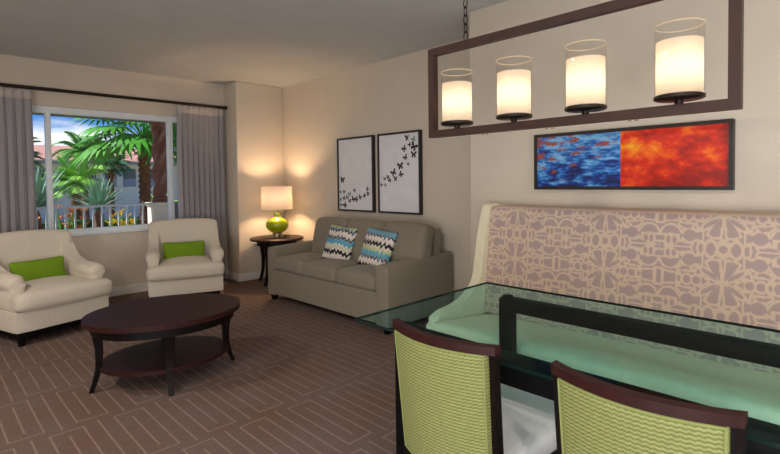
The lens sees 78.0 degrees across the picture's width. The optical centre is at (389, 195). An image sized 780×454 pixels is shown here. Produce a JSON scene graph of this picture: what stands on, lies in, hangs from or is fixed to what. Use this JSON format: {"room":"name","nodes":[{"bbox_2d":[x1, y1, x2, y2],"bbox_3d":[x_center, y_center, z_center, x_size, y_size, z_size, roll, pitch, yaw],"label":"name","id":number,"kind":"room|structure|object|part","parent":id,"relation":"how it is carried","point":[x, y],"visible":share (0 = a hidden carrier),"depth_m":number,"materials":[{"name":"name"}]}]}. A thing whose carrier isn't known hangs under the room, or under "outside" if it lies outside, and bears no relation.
{"room":"living room","nodes":[
{"label":"living room","id":0,"kind":"room"},
{"bbox_2d":[0,54,226,287],"bbox_3d":[-4.409,-0.110,5.013,5.600,2.780,0.150,-2,2,-45],"label":"wall","id":1,"kind":"structure","parent":0,"point":[122,255],"depth_m":5.91,"materials":[{"name":"paint"}]},
{"bbox_2d":[32,105,176,235],"bbox_3d":[-3.466,-0.280,5.903,2.500,1.495,0.130,-2,2,-45],"label":"window","id":2,"kind":"structure","parent":1,"relation":"in","point":[47,110],"depth_m":5.83,"materials":[{"name":"paint"}]},
{"bbox_3d":[-3.430,0.453,5.897,2.500,0.029,0.055,-2,2,-45],"label":"sill","id":3,"kind":"part","parent":2,"relation":"part of","materials":[{"name":"paint"}]},
{"bbox_2d":[0,83,226,109],"bbox_3d":[-3.681,-1.179,5.508,3.792,0.056,0.148,-2,2,-45],"label":"curtain rod","id":4,"kind":"object","parent":1,"relation":"attached to","point":[1,84],"visible":0.94,"depth_m":5.72,"materials":[{"name":"metal"}]},
{"bbox_2d":[0,87,36,232],"bbox_3d":[-4.125,0.059,5.025,0.709,2.384,0.100,-2,2,-45],"label":"curtain","id":5,"kind":"object","parent":4,"relation":"hanging from","point":[17,167],"visible":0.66,"depth_m":5.15,"materials":[{"name":"grey fabric"}]},
{"bbox_2d":[177,105,225,278],"bbox_3d":[-2.555,-0.006,6.581,0.654,2.384,0.099,-2,2,-45],"label":"curtain","id":6,"kind":"object","parent":4,"relation":"hanging from","point":[200,134],"visible":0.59,"depth_m":6.56,"materials":[{"name":"grey fabric"}]},
{"bbox_2d":[108,271,226,296],"bbox_3d":[-4.333,1.226,4.993,5.600,0.110,0.016,-2,2,-45],"label":"baseboard","id":7,"kind":"structure","parent":1,"relation":"attached to","point":[135,288],"depth_m":6.04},
{"bbox_2d":[227,271,239,281],"bbox_3d":[-2.215,1.146,6.820,0.016,0.110,0.370,-2,2,-45],"label":"baseboard","id":8,"kind":"structure","parent":1,"relation":"attached to","point":[230,275],"depth_m":6.80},
{"bbox_2d":[0,278,429,453],"bbox_3d":[-0.643,1.376,1.808,6.550,0.100,10.040,-2,2,-45],"label":"floor","id":9,"kind":"structure","parent":0,"point":[303,377],"depth_m":3.17,"materials":[{"name":"carpet"}]},
{"bbox_2d":[0,229,111,346],"bbox_3d":[-3.251,0.813,4.535,0.858,0.934,0.846,0,2,29],"label":"armchair","id":10,"kind":"object","parent":9,"relation":"on","point":[35,307],"visible":0.98,"depth_m":4.43,"materials":[{"name":"beige fabric"}]},
{"bbox_3d":[-3.457,0.696,4.250,0.675,0.590,0.156,0,2,29],"label":"arm","id":11,"kind":"part","parent":10,"relation":"part of","materials":[{"name":"beige fabric"}]},
{"bbox_3d":[-3.149,1.231,4.123,0.060,0.120,0.060,0,2,29],"label":"leg","id":12,"kind":"part","parent":10,"relation":"part of","materials":[{"name":"black wood"}]},
{"bbox_3d":[-3.520,0.667,4.677,0.249,0.645,0.798,0,2,29],"label":"backrest","id":13,"kind":"part","parent":10,"relation":"part of","materials":[{"name":"beige fabric"}]},
{"bbox_2d":[9,256,65,280],"bbox_3d":[-3.329,0.715,4.569,0.132,0.219,0.468,0,2,26],"label":"lumbar cushion","id":14,"kind":"object","parent":10,"relation":"on","point":[54,266],"visible":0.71,"depth_m":4.53,"materials":[{"name":"green fabric"}]},
{"bbox_3d":[-3.275,1.065,4.557,0.780,0.190,0.790,0,2,29],"label":"seat","id":15,"kind":"part","parent":10,"relation":"part of","materials":[{"name":"beige fabric"}]},
{"bbox_2d":[11,275,111,312],"bbox_3d":[-3.216,0.890,4.518,0.780,0.225,0.815,0,2,29],"label":"seat cushion","id":16,"kind":"object","parent":10,"relation":"on","point":[54,293],"depth_m":4.32,"materials":[{"name":"beige fabric"}]},
{"bbox_3d":[-3.125,0.674,4.854,0.675,0.590,0.156,0,2,29],"label":"arm","id":17,"kind":"part","parent":10,"relation":"part of","materials":[{"name":"beige fabric"}]},
{"bbox_2d":[81,293,239,396],"bbox_3d":[-1.597,1.050,3.450,1.024,0.482,0.870,-2,2,-35],"label":"coffee table","id":18,"kind":"object","parent":9,"relation":"on","point":[163,318],"visible":1,"depth_m":3.28,"materials":[{"name":"brown wood"}]},
{"bbox_3d":[-1.948,1.078,3.189,0.089,0.449,0.085,-2,2,-35],"label":"leg","id":19,"kind":"part","parent":18,"relation":"part of","materials":[{"name":"brown wood"}]},
{"bbox_2d":[100,336,227,376],"bbox_3d":[-1.596,1.138,3.452,0.840,0.025,0.700,-2,2,-35],"label":"shelf","id":20,"kind":"object","parent":18,"relation":"attached to","point":[147,358],"depth_m":3.36,"materials":[{"name":"brown wood"}]},
{"bbox_3d":[-1.435,1.073,3.143,0.083,0.449,0.087,-2,2,-28],"label":"leg","id":21,"kind":"part","parent":18,"relation":"part of","materials":[{"name":"brown wood"}]},
{"bbox_3d":[-1.247,1.054,3.712,0.089,0.449,0.085,-2,2,-35],"label":"leg","id":22,"kind":"part","parent":18,"relation":"part of","materials":[{"name":"brown wood"}]},
{"bbox_2d":[145,218,224,296],"bbox_3d":[-2.449,0.767,5.767,0.846,0.934,0.858,-1,2,-25],"label":"armchair","id":23,"kind":"object","parent":9,"relation":"on","point":[184,274],"visible":0.98,"depth_m":5.56,"materials":[{"name":"beige fabric"}]},
{"bbox_3d":[-2.781,0.646,5.658,0.156,0.590,0.675,-1,2,-25],"label":"arm","id":24,"kind":"part","parent":23,"relation":"part of","materials":[{"name":"beige fabric"}]},
{"bbox_3d":[-2.578,0.616,6.039,0.798,0.645,0.249,-1,2,-25],"label":"backrest","id":25,"kind":"part","parent":23,"relation":"part of","materials":[{"name":"beige fabric"}]},
{"bbox_2d":[163,240,204,258],"bbox_3d":[-2.496,0.672,5.845,0.469,0.219,0.138,-1,2,-20],"label":"lumbar cushion","id":26,"kind":"object","parent":23,"relation":"on","point":[194,248],"visible":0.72,"depth_m":5.80,"materials":[{"name":"green fabric"}]},
{"bbox_2d":[146,255,224,280],"bbox_3d":[-2.431,0.845,5.734,0.815,0.225,0.780,-1,2,-25],"label":"seat cushion","id":27,"kind":"object","parent":23,"relation":"on","point":[207,267],"depth_m":5.44,"materials":[{"name":"beige fabric"}]},
{"bbox_3d":[-2.458,1.018,5.802,0.790,0.190,0.780,-1,2,-25],"label":"seat","id":28,"kind":"part","parent":23,"relation":"part of","materials":[{"name":"beige fabric"}]},
{"bbox_3d":[-2.155,0.630,5.947,0.156,0.590,0.675,-1,2,-25],"label":"arm","id":29,"kind":"part","parent":23,"relation":"part of","materials":[{"name":"beige fabric"}]},
{"bbox_2d":[223,81,284,273],"bbox_3d":[-2.024,-0.201,7.116,0.750,2.780,0.520,-2,2,-45],"label":"wall pier","id":30,"kind":"object","parent":9,"relation":"on","point":[253,115],"visible":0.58,"depth_m":6.84,"materials":[{"name":"paint"}]},
{"bbox_2d":[240,270,265,281],"bbox_3d":[-1.819,1.137,6.964,0.750,0.110,0.016,-2,2,-45],"label":"baseboard","id":31,"kind":"object","parent":30,"relation":"attached to","point":[251,275],"visible":0.53,"depth_m":6.81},
{"bbox_2d":[250,234,303,286],"bbox_3d":[-1.553,0.888,6.643,0.724,0.619,0.724,-2,2,-45],"label":"end table","id":32,"kind":"object","parent":9,"relation":"on","point":[265,241],"visible":0.6,"depth_m":6.42,"materials":[{"name":"brown wood"}]},
{"bbox_3d":[-1.797,0.904,6.735,0.065,0.588,0.099,-2,2,-45],"label":"leg","id":33,"kind":"part","parent":32,"relation":"part of","materials":[{"name":"brown wood"}]},
{"bbox_3d":[-1.644,0.912,6.400,0.099,0.588,0.065,-2,2,-45],"label":"leg","id":34,"kind":"part","parent":32,"relation":"part of","materials":[{"name":"brown wood"}]},
{"bbox_2d":[261,186,292,237],"bbox_3d":[-1.554,0.229,6.631,0.420,0.700,0.420,-2,2,-45],"label":"table lamp","id":35,"kind":"object","parent":32,"relation":"on","point":[276,198],"visible":1,"depth_m":6.49,"materials":[{"name":"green fabric"}]},
{"bbox_3d":[-1.557,0.036,6.625,0.420,0.315,0.420,-2,2,-45],"label":"lamp shade","id":36,"kind":"part","parent":35,"relation":"part of","materials":[{"name":"fabric"}]},
{"bbox_3d":[-1.552,0.373,6.635,0.310,0.279,0.310,-2,2,-45],"label":"glass","id":37,"kind":"part","parent":35,"relation":"part of","materials":[{"name":"green glass"}]},
{"bbox_2d":[268,217,451,334],"bbox_3d":[-0.416,0.745,5.275,0.962,0.955,2.043,-2,2,-45],"label":"sofa","id":38,"kind":"object","parent":9,"relation":"on","point":[417,269],"visible":0.78,"depth_m":4.73,"materials":[{"name":"beige fabric"}]},
{"bbox_3d":[-1.058,0.863,5.951,0.930,0.590,0.183,-2,2,-45],"label":"arm","id":39,"kind":"part","parent":38,"relation":"part of","materials":[{"name":"beige fabric"}]},
{"bbox_2d":[274,252,322,274],"bbox_3d":[-0.902,0.775,5.590,0.714,0.194,0.560,-2,2,-45],"label":"seat cushion","id":40,"kind":"object","parent":38,"relation":"on","point":[285,263],"depth_m":5.40,"materials":[{"name":"beige fabric"}]},
{"bbox_3d":[-0.430,0.998,5.266,0.840,0.290,1.900,-2,2,-45],"label":"frame","id":41,"kind":"part","parent":38,"relation":"part of","materials":[{"name":"beige fabric"}]},
{"bbox_2d":[303,258,359,281],"bbox_3d":[-0.504,0.781,5.189,0.714,0.194,0.560,-2,2,-45],"label":"seat cushion","id":42,"kind":"object","parent":38,"relation":"on","point":[317,270],"depth_m":4.98,"materials":[{"name":"beige fabric"}]},
{"bbox_2d":[311,217,352,253],"bbox_3d":[-0.678,0.509,5.681,0.283,0.500,0.590,-2,2,-45],"label":"cushion","id":43,"kind":"object","parent":38,"relation":"on","point":[323,224],"depth_m":5.65,"materials":[{"name":"beige fabric"}]},
{"bbox_2d":[322,224,358,259],"bbox_3d":[-0.549,0.533,5.309,0.430,0.404,0.203,0,2,35],"label":"throw pillow","id":44,"kind":"object","parent":38,"relation":"on","point":[340,241],"visible":0.87,"depth_m":5.23,"materials":[{"name":"fabric"}]},
{"bbox_2d":[336,264,375,290],"bbox_3d":[-0.106,0.788,4.788,0.714,0.194,0.560,-2,2,-45],"label":"seat cushion","id":45,"kind":"object","parent":38,"relation":"on","point":[355,277],"depth_m":4.56,"materials":[{"name":"beige fabric"}]},
{"bbox_2d":[347,219,389,259],"bbox_3d":[-0.256,0.516,5.255,0.283,0.500,0.590,-2,2,-45],"label":"cushion","id":46,"kind":"object","parent":38,"relation":"on","point":[363,225],"depth_m":5.17,"materials":[{"name":"beige fabric"}]},
{"bbox_2d":[358,227,397,265],"bbox_3d":[-0.126,0.541,4.869,0.433,0.411,0.203,1,2,41],"label":"throw pillow","id":47,"kind":"object","parent":38,"relation":"on","point":[378,245],"visible":0.84,"depth_m":4.79,"materials":[{"name":"fabric"}]},
{"bbox_3d":[-0.022,1.203,4.336,0.064,0.085,0.064,-2,2,-45],"label":"leg","id":48,"kind":"part","parent":38,"relation":"part of","materials":[{"name":"black wood"}]},
{"bbox_2d":[384,222,433,261],"bbox_3d":[0.160,0.523,4.835,0.283,0.500,0.590,-2,2,-45],"label":"cushion","id":49,"kind":"object","parent":38,"relation":"on","point":[415,241],"depth_m":4.67,"materials":[{"name":"beige fabric"}]},
{"bbox_3d":[0.252,0.884,4.630,0.930,0.590,0.183,-2,2,-45],"label":"arm","id":50,"kind":"part","parent":38,"relation":"part of","materials":[{"name":"beige fabric"}]},
{"bbox_3d":[-0.217,0.724,5.473,0.155,0.820,1.950,-2,2,-45],"label":"frame","id":51,"kind":"part","parent":38,"relation":"part of","materials":[{"name":"beige fabric"}]},
{"bbox_2d":[392,318,556,453],"bbox_3d":[0.372,0.871,1.757,0.721,0.888,0.427,-2,2,-45],"label":"dining chair","id":52,"kind":"object","parent":9,"relation":"on","point":[454,400],"visible":0.93,"depth_m":1.50,"materials":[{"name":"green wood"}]},
{"bbox_3d":[0.044,0.882,1.699,0.094,0.878,0.033,-2,2,-45],"label":"leg","id":53,"kind":"part","parent":52,"relation":"part of","materials":[{"name":"brown wood"}]},
{"bbox_3d":[0.159,0.670,1.542,0.122,0.417,0.364,-2,2,-45],"label":"panel","id":54,"kind":"part","parent":52,"relation":"part of","materials":[{"name":"fabric"}]},
{"bbox_3d":[0.146,0.449,1.525,0.089,0.026,0.416,-2,2,-45],"label":"rail","id":55,"kind":"part","parent":52,"relation":"part of","materials":[{"name":"brown wood"}]},
{"bbox_3d":[0.312,0.886,1.429,0.094,0.878,0.033,-2,2,-45],"label":"leg","id":56,"kind":"part","parent":52,"relation":"part of","materials":[{"name":"brown wood"}]},
{"bbox_3d":[0.408,0.858,1.792,0.620,0.112,0.427,-2,2,-45],"label":"seat","id":57,"kind":"part","parent":52,"relation":"part of","materials":[{"name":"grey fabric"}]},
{"bbox_2d":[354,282,779,453],"bbox_3d":[0.945,0.930,1.843,1.060,0.750,2.065,-2,2,-45],"label":"dining table","id":58,"kind":"object","parent":9,"relation":"on","point":[528,374],"visible":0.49,"depth_m":2.01,"materials":[{"name":"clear glass"}]},
{"bbox_3d":[0.073,0.957,2.155,0.075,0.700,0.075,-2,2,-45],"label":"leg","id":59,"kind":"part","parent":58,"relation":"part of","materials":[{"name":"black wood"}]},
{"bbox_3d":[0.648,0.935,2.647,0.075,0.700,0.075,-2,2,-45],"label":"leg","id":60,"kind":"part","parent":58,"relation":"part of","materials":[{"name":"black wood"}]},
{"bbox_3d":[0.653,0.640,1.556,0.072,0.110,1.735,-2,2,-45],"label":"frame","id":61,"kind":"part","parent":58,"relation":"part of","materials":[{"name":"black wood"}]},
{"bbox_3d":[1.209,0.602,2.067,0.072,0.077,1.680,-2,2,-45],"label":"frame","id":62,"kind":"part","parent":58,"relation":"part of","materials":[{"name":"black wood"}]},
{"bbox_2d":[426,203,779,424],"bbox_3d":[1.468,0.679,2.595,0.975,1.195,2.602,-2,2,-45],"label":"banquette","id":63,"kind":"object","parent":9,"relation":"on","point":[712,264],"visible":0.74,"depth_m":2.74,"materials":[{"name":"beige fabric"}]},
{"bbox_3d":[1.480,0.916,2.567,0.940,0.198,2.540,-2,2,-45],"label":"seat","id":64,"kind":"part","parent":63,"relation":"part of","materials":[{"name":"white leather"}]},
{"bbox_2d":[551,360,747,453],"bbox_3d":[0.786,0.878,1.340,0.721,0.888,0.427,-2,2,-45],"label":"dining chair","id":65,"kind":"object","parent":9,"relation":"on","point":[593,415],"visible":1,"depth_m":1.07,"materials":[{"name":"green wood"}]},
{"bbox_3d":[0.457,0.888,1.282,0.094,0.878,0.033,-2,2,-45],"label":"leg","id":66,"kind":"part","parent":65,"relation":"part of","materials":[{"name":"brown wood"}]},
{"bbox_3d":[0.725,0.893,1.012,0.094,0.878,0.033,-2,2,-45],"label":"leg","id":67,"kind":"part","parent":65,"relation":"part of","materials":[{"name":"brown wood"}]},
{"bbox_2d":[0,0,505,87],"bbox_3d":[-0.679,-1.512,1.724,6.550,0.120,10.040,-2,2,-45],"label":"ceiling","id":68,"kind":"structure","parent":0,"point":[276,43],"depth_m":4.54,"materials":[{"name":"beige paint"}]},
{"bbox_2d":[428,0,743,137],"bbox_3d":[0.674,-0.879,2.027,0.160,1.197,1.328,-2,2,-45],"label":"linear chandelier","id":69,"kind":"object","parent":68,"relation":"hanging from","point":[678,61],"visible":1,"depth_m":1.88,"materials":[{"name":"brown metal"}]},
{"bbox_3d":[0.363,-1.111,2.330,0.021,0.733,0.021,-1,2,0],"label":"chain","id":70,"kind":"part","parent":69,"relation":"part of","materials":[{"name":"brown metal"}]},
{"bbox_2d":[282,38,470,301],"bbox_3d":[-0.349,-0.191,6.030,0.100,2.780,4.420,-2,2,-45],"label":"wall","id":71,"kind":"structure","parent":0,"point":[389,95],"depth_m":5.69,"materials":[{"name":"paint"}]},
{"bbox_2d":[337,135,375,211],"bbox_3d":[-0.426,-0.261,6.002,0.045,0.925,0.680,-2,2,-45],"label":"framed picture","id":72,"kind":"object","parent":71,"relation":"attached to","point":[356,159],"visible":1,"depth_m":5.97,"materials":[{"name":"paper"}]},
{"bbox_2d":[377,129,422,214],"bbox_3d":[0.105,-0.253,5.466,0.045,0.925,0.670,-2,2,-45],"label":"framed picture","id":73,"kind":"object","parent":71,"relation":"attached to","point":[399,154],"visible":1,"depth_m":5.43,"materials":[{"name":"paper"}]},
{"bbox_2d":[469,0,779,277],"bbox_3d":[2.901,-0.124,2.326,0.700,2.780,5.620,-2,2,-45],"label":"wall pier","id":74,"kind":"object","parent":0,"point":[501,163],"visible":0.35,"depth_m":3.18,"materials":[{"name":"paint"}]},
{"bbox_2d":[534,118,734,189],"bbox_3d":[1.525,-0.239,3.177,0.050,0.405,1.230,-2,2,-45],"label":"framed painting","id":75,"kind":"object","parent":74,"relation":"attached to","point":[699,155],"visible":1,"depth_m":3.08,"materials":[{"name":"multicoloured paint"}]},
{"bbox_3d":[-4.120,1.389,6.845,6.700,0.230,2.010,-2,2,-45],"label":"trim","id":76,"kind":"structure","parent":0,"visible":0},
{"bbox_2d":[145,202,167,223],"bbox_3d":[-3.858,0.674,8.101,0.360,1.120,0.360,-2,2,-45],"label":"pedestal","id":77,"kind":"object","parent":76,"relation":"on","point":[157,211],"visible":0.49,"depth_m":7.95,"materials":[{"name":"white paint"}]},
{"bbox_2d":[36,203,148,229],"bbox_3d":[-5.437,0.694,6.479,4.155,1.015,0.050,-2,2,-45],"label":"balcony railing","id":78,"kind":"object","parent":77,"relation":"attached to","point":[65,208],"visible":0.36,"depth_m":7.36,"materials":[{"name":"white metal"}]},
{"bbox_3d":[-5.443,0.206,6.465,4.155,0.040,0.050,-2,2,-45],"label":"rail","id":79,"kind":"part","parent":78,"relation":"part of","materials":[{"name":"white metal"}]},
{"bbox_2d":[148,122,167,201],"bbox_3d":[-3.859,-0.551,8.079,0.310,1.330,0.310,-2,2,-45],"label":"twisted column","id":80,"kind":"structure","parent":77,"relation":"on","point":[158,129],"depth_m":8.00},
{"bbox_2d":[32,113,176,124],"bbox_3d":[-4.657,-1.293,7.276,6.700,0.220,0.320,-2,2,-45],"label":"trim","id":81,"kind":"structure","parent":80,"relation":"on","point":[58,115],"depth_m":7.46,"materials":[{"name":"paint"}]},
{"bbox_2d":[174,201,177,218],"bbox_3d":[-3.212,0.647,8.755,1.480,1.120,0.220,-2,2,-45],"label":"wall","id":82,"kind":"structure","parent":76,"relation":"on","point":[175,202],"depth_m":8.18,"materials":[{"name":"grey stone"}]},
{"label":"outside","id":83,"kind":"structure","parent":0,"visible":0},
{"bbox_3d":[-20.650,1.164,35.103,100.000,0.100,61.100,-2,2,-45],"label":"trim","id":84,"kind":"structure","parent":83,"visible":0},
{"bbox_2d":[33,137,44,171],"bbox_3d":[-10.637,-0.106,13.439,2.038,3.442,2.011,-1,2,3],"label":"palm","id":85,"kind":"object","parent":84,"relation":"on","point":[36,153],"visible":0.06,"depth_m":13.67,"materials":[{"name":"green plant"}]},
{"bbox_2d":[34,159,86,229],"bbox_3d":[-6.331,0.524,8.619,1.792,2.352,1.867,0,2,14],"label":"yucca","id":86,"kind":"object","parent":84,"relation":"on","point":[41,201],"visible":0.25,"depth_m":8.60,"materials":[{"name":"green plant"}]},
{"bbox_3d":[-6.348,0.945,8.649,0.203,1.510,0.203,0,2,23],"label":"stem","id":87,"kind":"part","parent":86,"relation":"part of","materials":[{"name":"brown plant"}]},
{"bbox_2d":[53,205,89,228],"bbox_3d":[-5.270,0.926,7.972,0.603,1.561,0.514,-2,2,-45],"label":"flowering plant","id":88,"kind":"object","parent":84,"relation":"on","point":[70,210],"visible":0.23,"depth_m":7.95,"materials":[{"name":"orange plant"}]},
{"bbox_2d":[41,153,110,219],"bbox_3d":[-8.391,0.238,12.840,1.717,2.732,1.676,-2,2,-27],"label":"shrub","id":89,"kind":"object","parent":84,"relation":"on","point":[69,171],"visible":0.7,"depth_m":12.68,"materials":[{"name":"green plant"}]},
{"bbox_2d":[52,131,114,219],"bbox_3d":[-10.945,-0.396,17.303,2.043,3.804,2.031,0,2,26],"label":"palm","id":90,"kind":"object","parent":84,"relation":"on","point":[81,148],"visible":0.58,"depth_m":16.98,"materials":[{"name":"green plant"}]},
{"bbox_2d":[42,217,140,228],"bbox_3d":[-7.005,1.130,11.381,6.138,1.138,0.839,-2,2,-45],"label":"hedge","id":91,"kind":"object","parent":84,"relation":"on","point":[79,222],"visible":0.05,"depth_m":11.13,"materials":[{"name":"green plant"}]},
{"bbox_2d":[68,171,135,226],"bbox_3d":[-5.861,0.582,9.856,1.632,2.154,1.679,-2,2,-45],"label":"yucca","id":92,"kind":"object","parent":84,"relation":"on","point":[96,195],"visible":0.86,"depth_m":9.78,"materials":[{"name":"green plant"}]},
{"bbox_3d":[-5.954,0.944,9.886,0.203,1.430,0.203,-1,2,-22],"label":"stem","id":93,"kind":"part","parent":92,"relation":"part of","materials":[{"name":"brown plant"}]},
{"bbox_2d":[34,145,177,221],"bbox_3d":[-19.331,-0.753,27.295,24.200,4.150,7.400,-2,2,-45],"label":"building","id":94,"kind":"structure","parent":84,"relation":"on","point":[130,182],"depth_m":27.17,"materials":[{"name":"white paint"}]},
{"bbox_2d":[104,179,116,186],"bbox_3d":[-15.521,-0.685,26.751,0.600,0.450,0.040,-2,2,-45],"label":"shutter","id":95,"kind":"object","parent":94,"relation":"hanging from","point":[115,184],"depth_m":26.88,"materials":[{"name":"blue"}]},
{"bbox_2d":[124,179,135,186],"bbox_3d":[-14.811,-0.714,27.454,0.600,0.450,0.040,-2,2,-45],"label":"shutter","id":96,"kind":"object","parent":94,"relation":"hanging from","point":[127,182],"depth_m":27.44,"materials":[{"name":"blue"}]},
{"bbox_2d":[88,153,131,218],"bbox_3d":[-11.641,-0.234,20.137,1.754,3.334,1.778,-1,2,-6],"label":"palm","id":97,"kind":"object","parent":84,"relation":"on","point":[111,169],"visible":0.46,"depth_m":20.03,"materials":[{"name":"green plant"}]},
{"bbox_2d":[105,209,136,225],"bbox_3d":[-4.796,0.968,8.561,0.510,1.433,0.686,-2,2,-45],"label":"flowering plant","id":98,"kind":"object","parent":84,"relation":"on","point":[121,213],"visible":0.26,"depth_m":8.51,"materials":[{"name":"yellow plant"}]},
{"bbox_2d":[67,118,176,223],"bbox_3d":[-5.384,-0.444,10.633,3.033,4.146,2.990,-2,2,-45],"label":"fan palm","id":99,"kind":"object","parent":84,"relation":"on","point":[142,142],"visible":0.35,"depth_m":10.42,"materials":[{"name":"green plant"}]}
]}

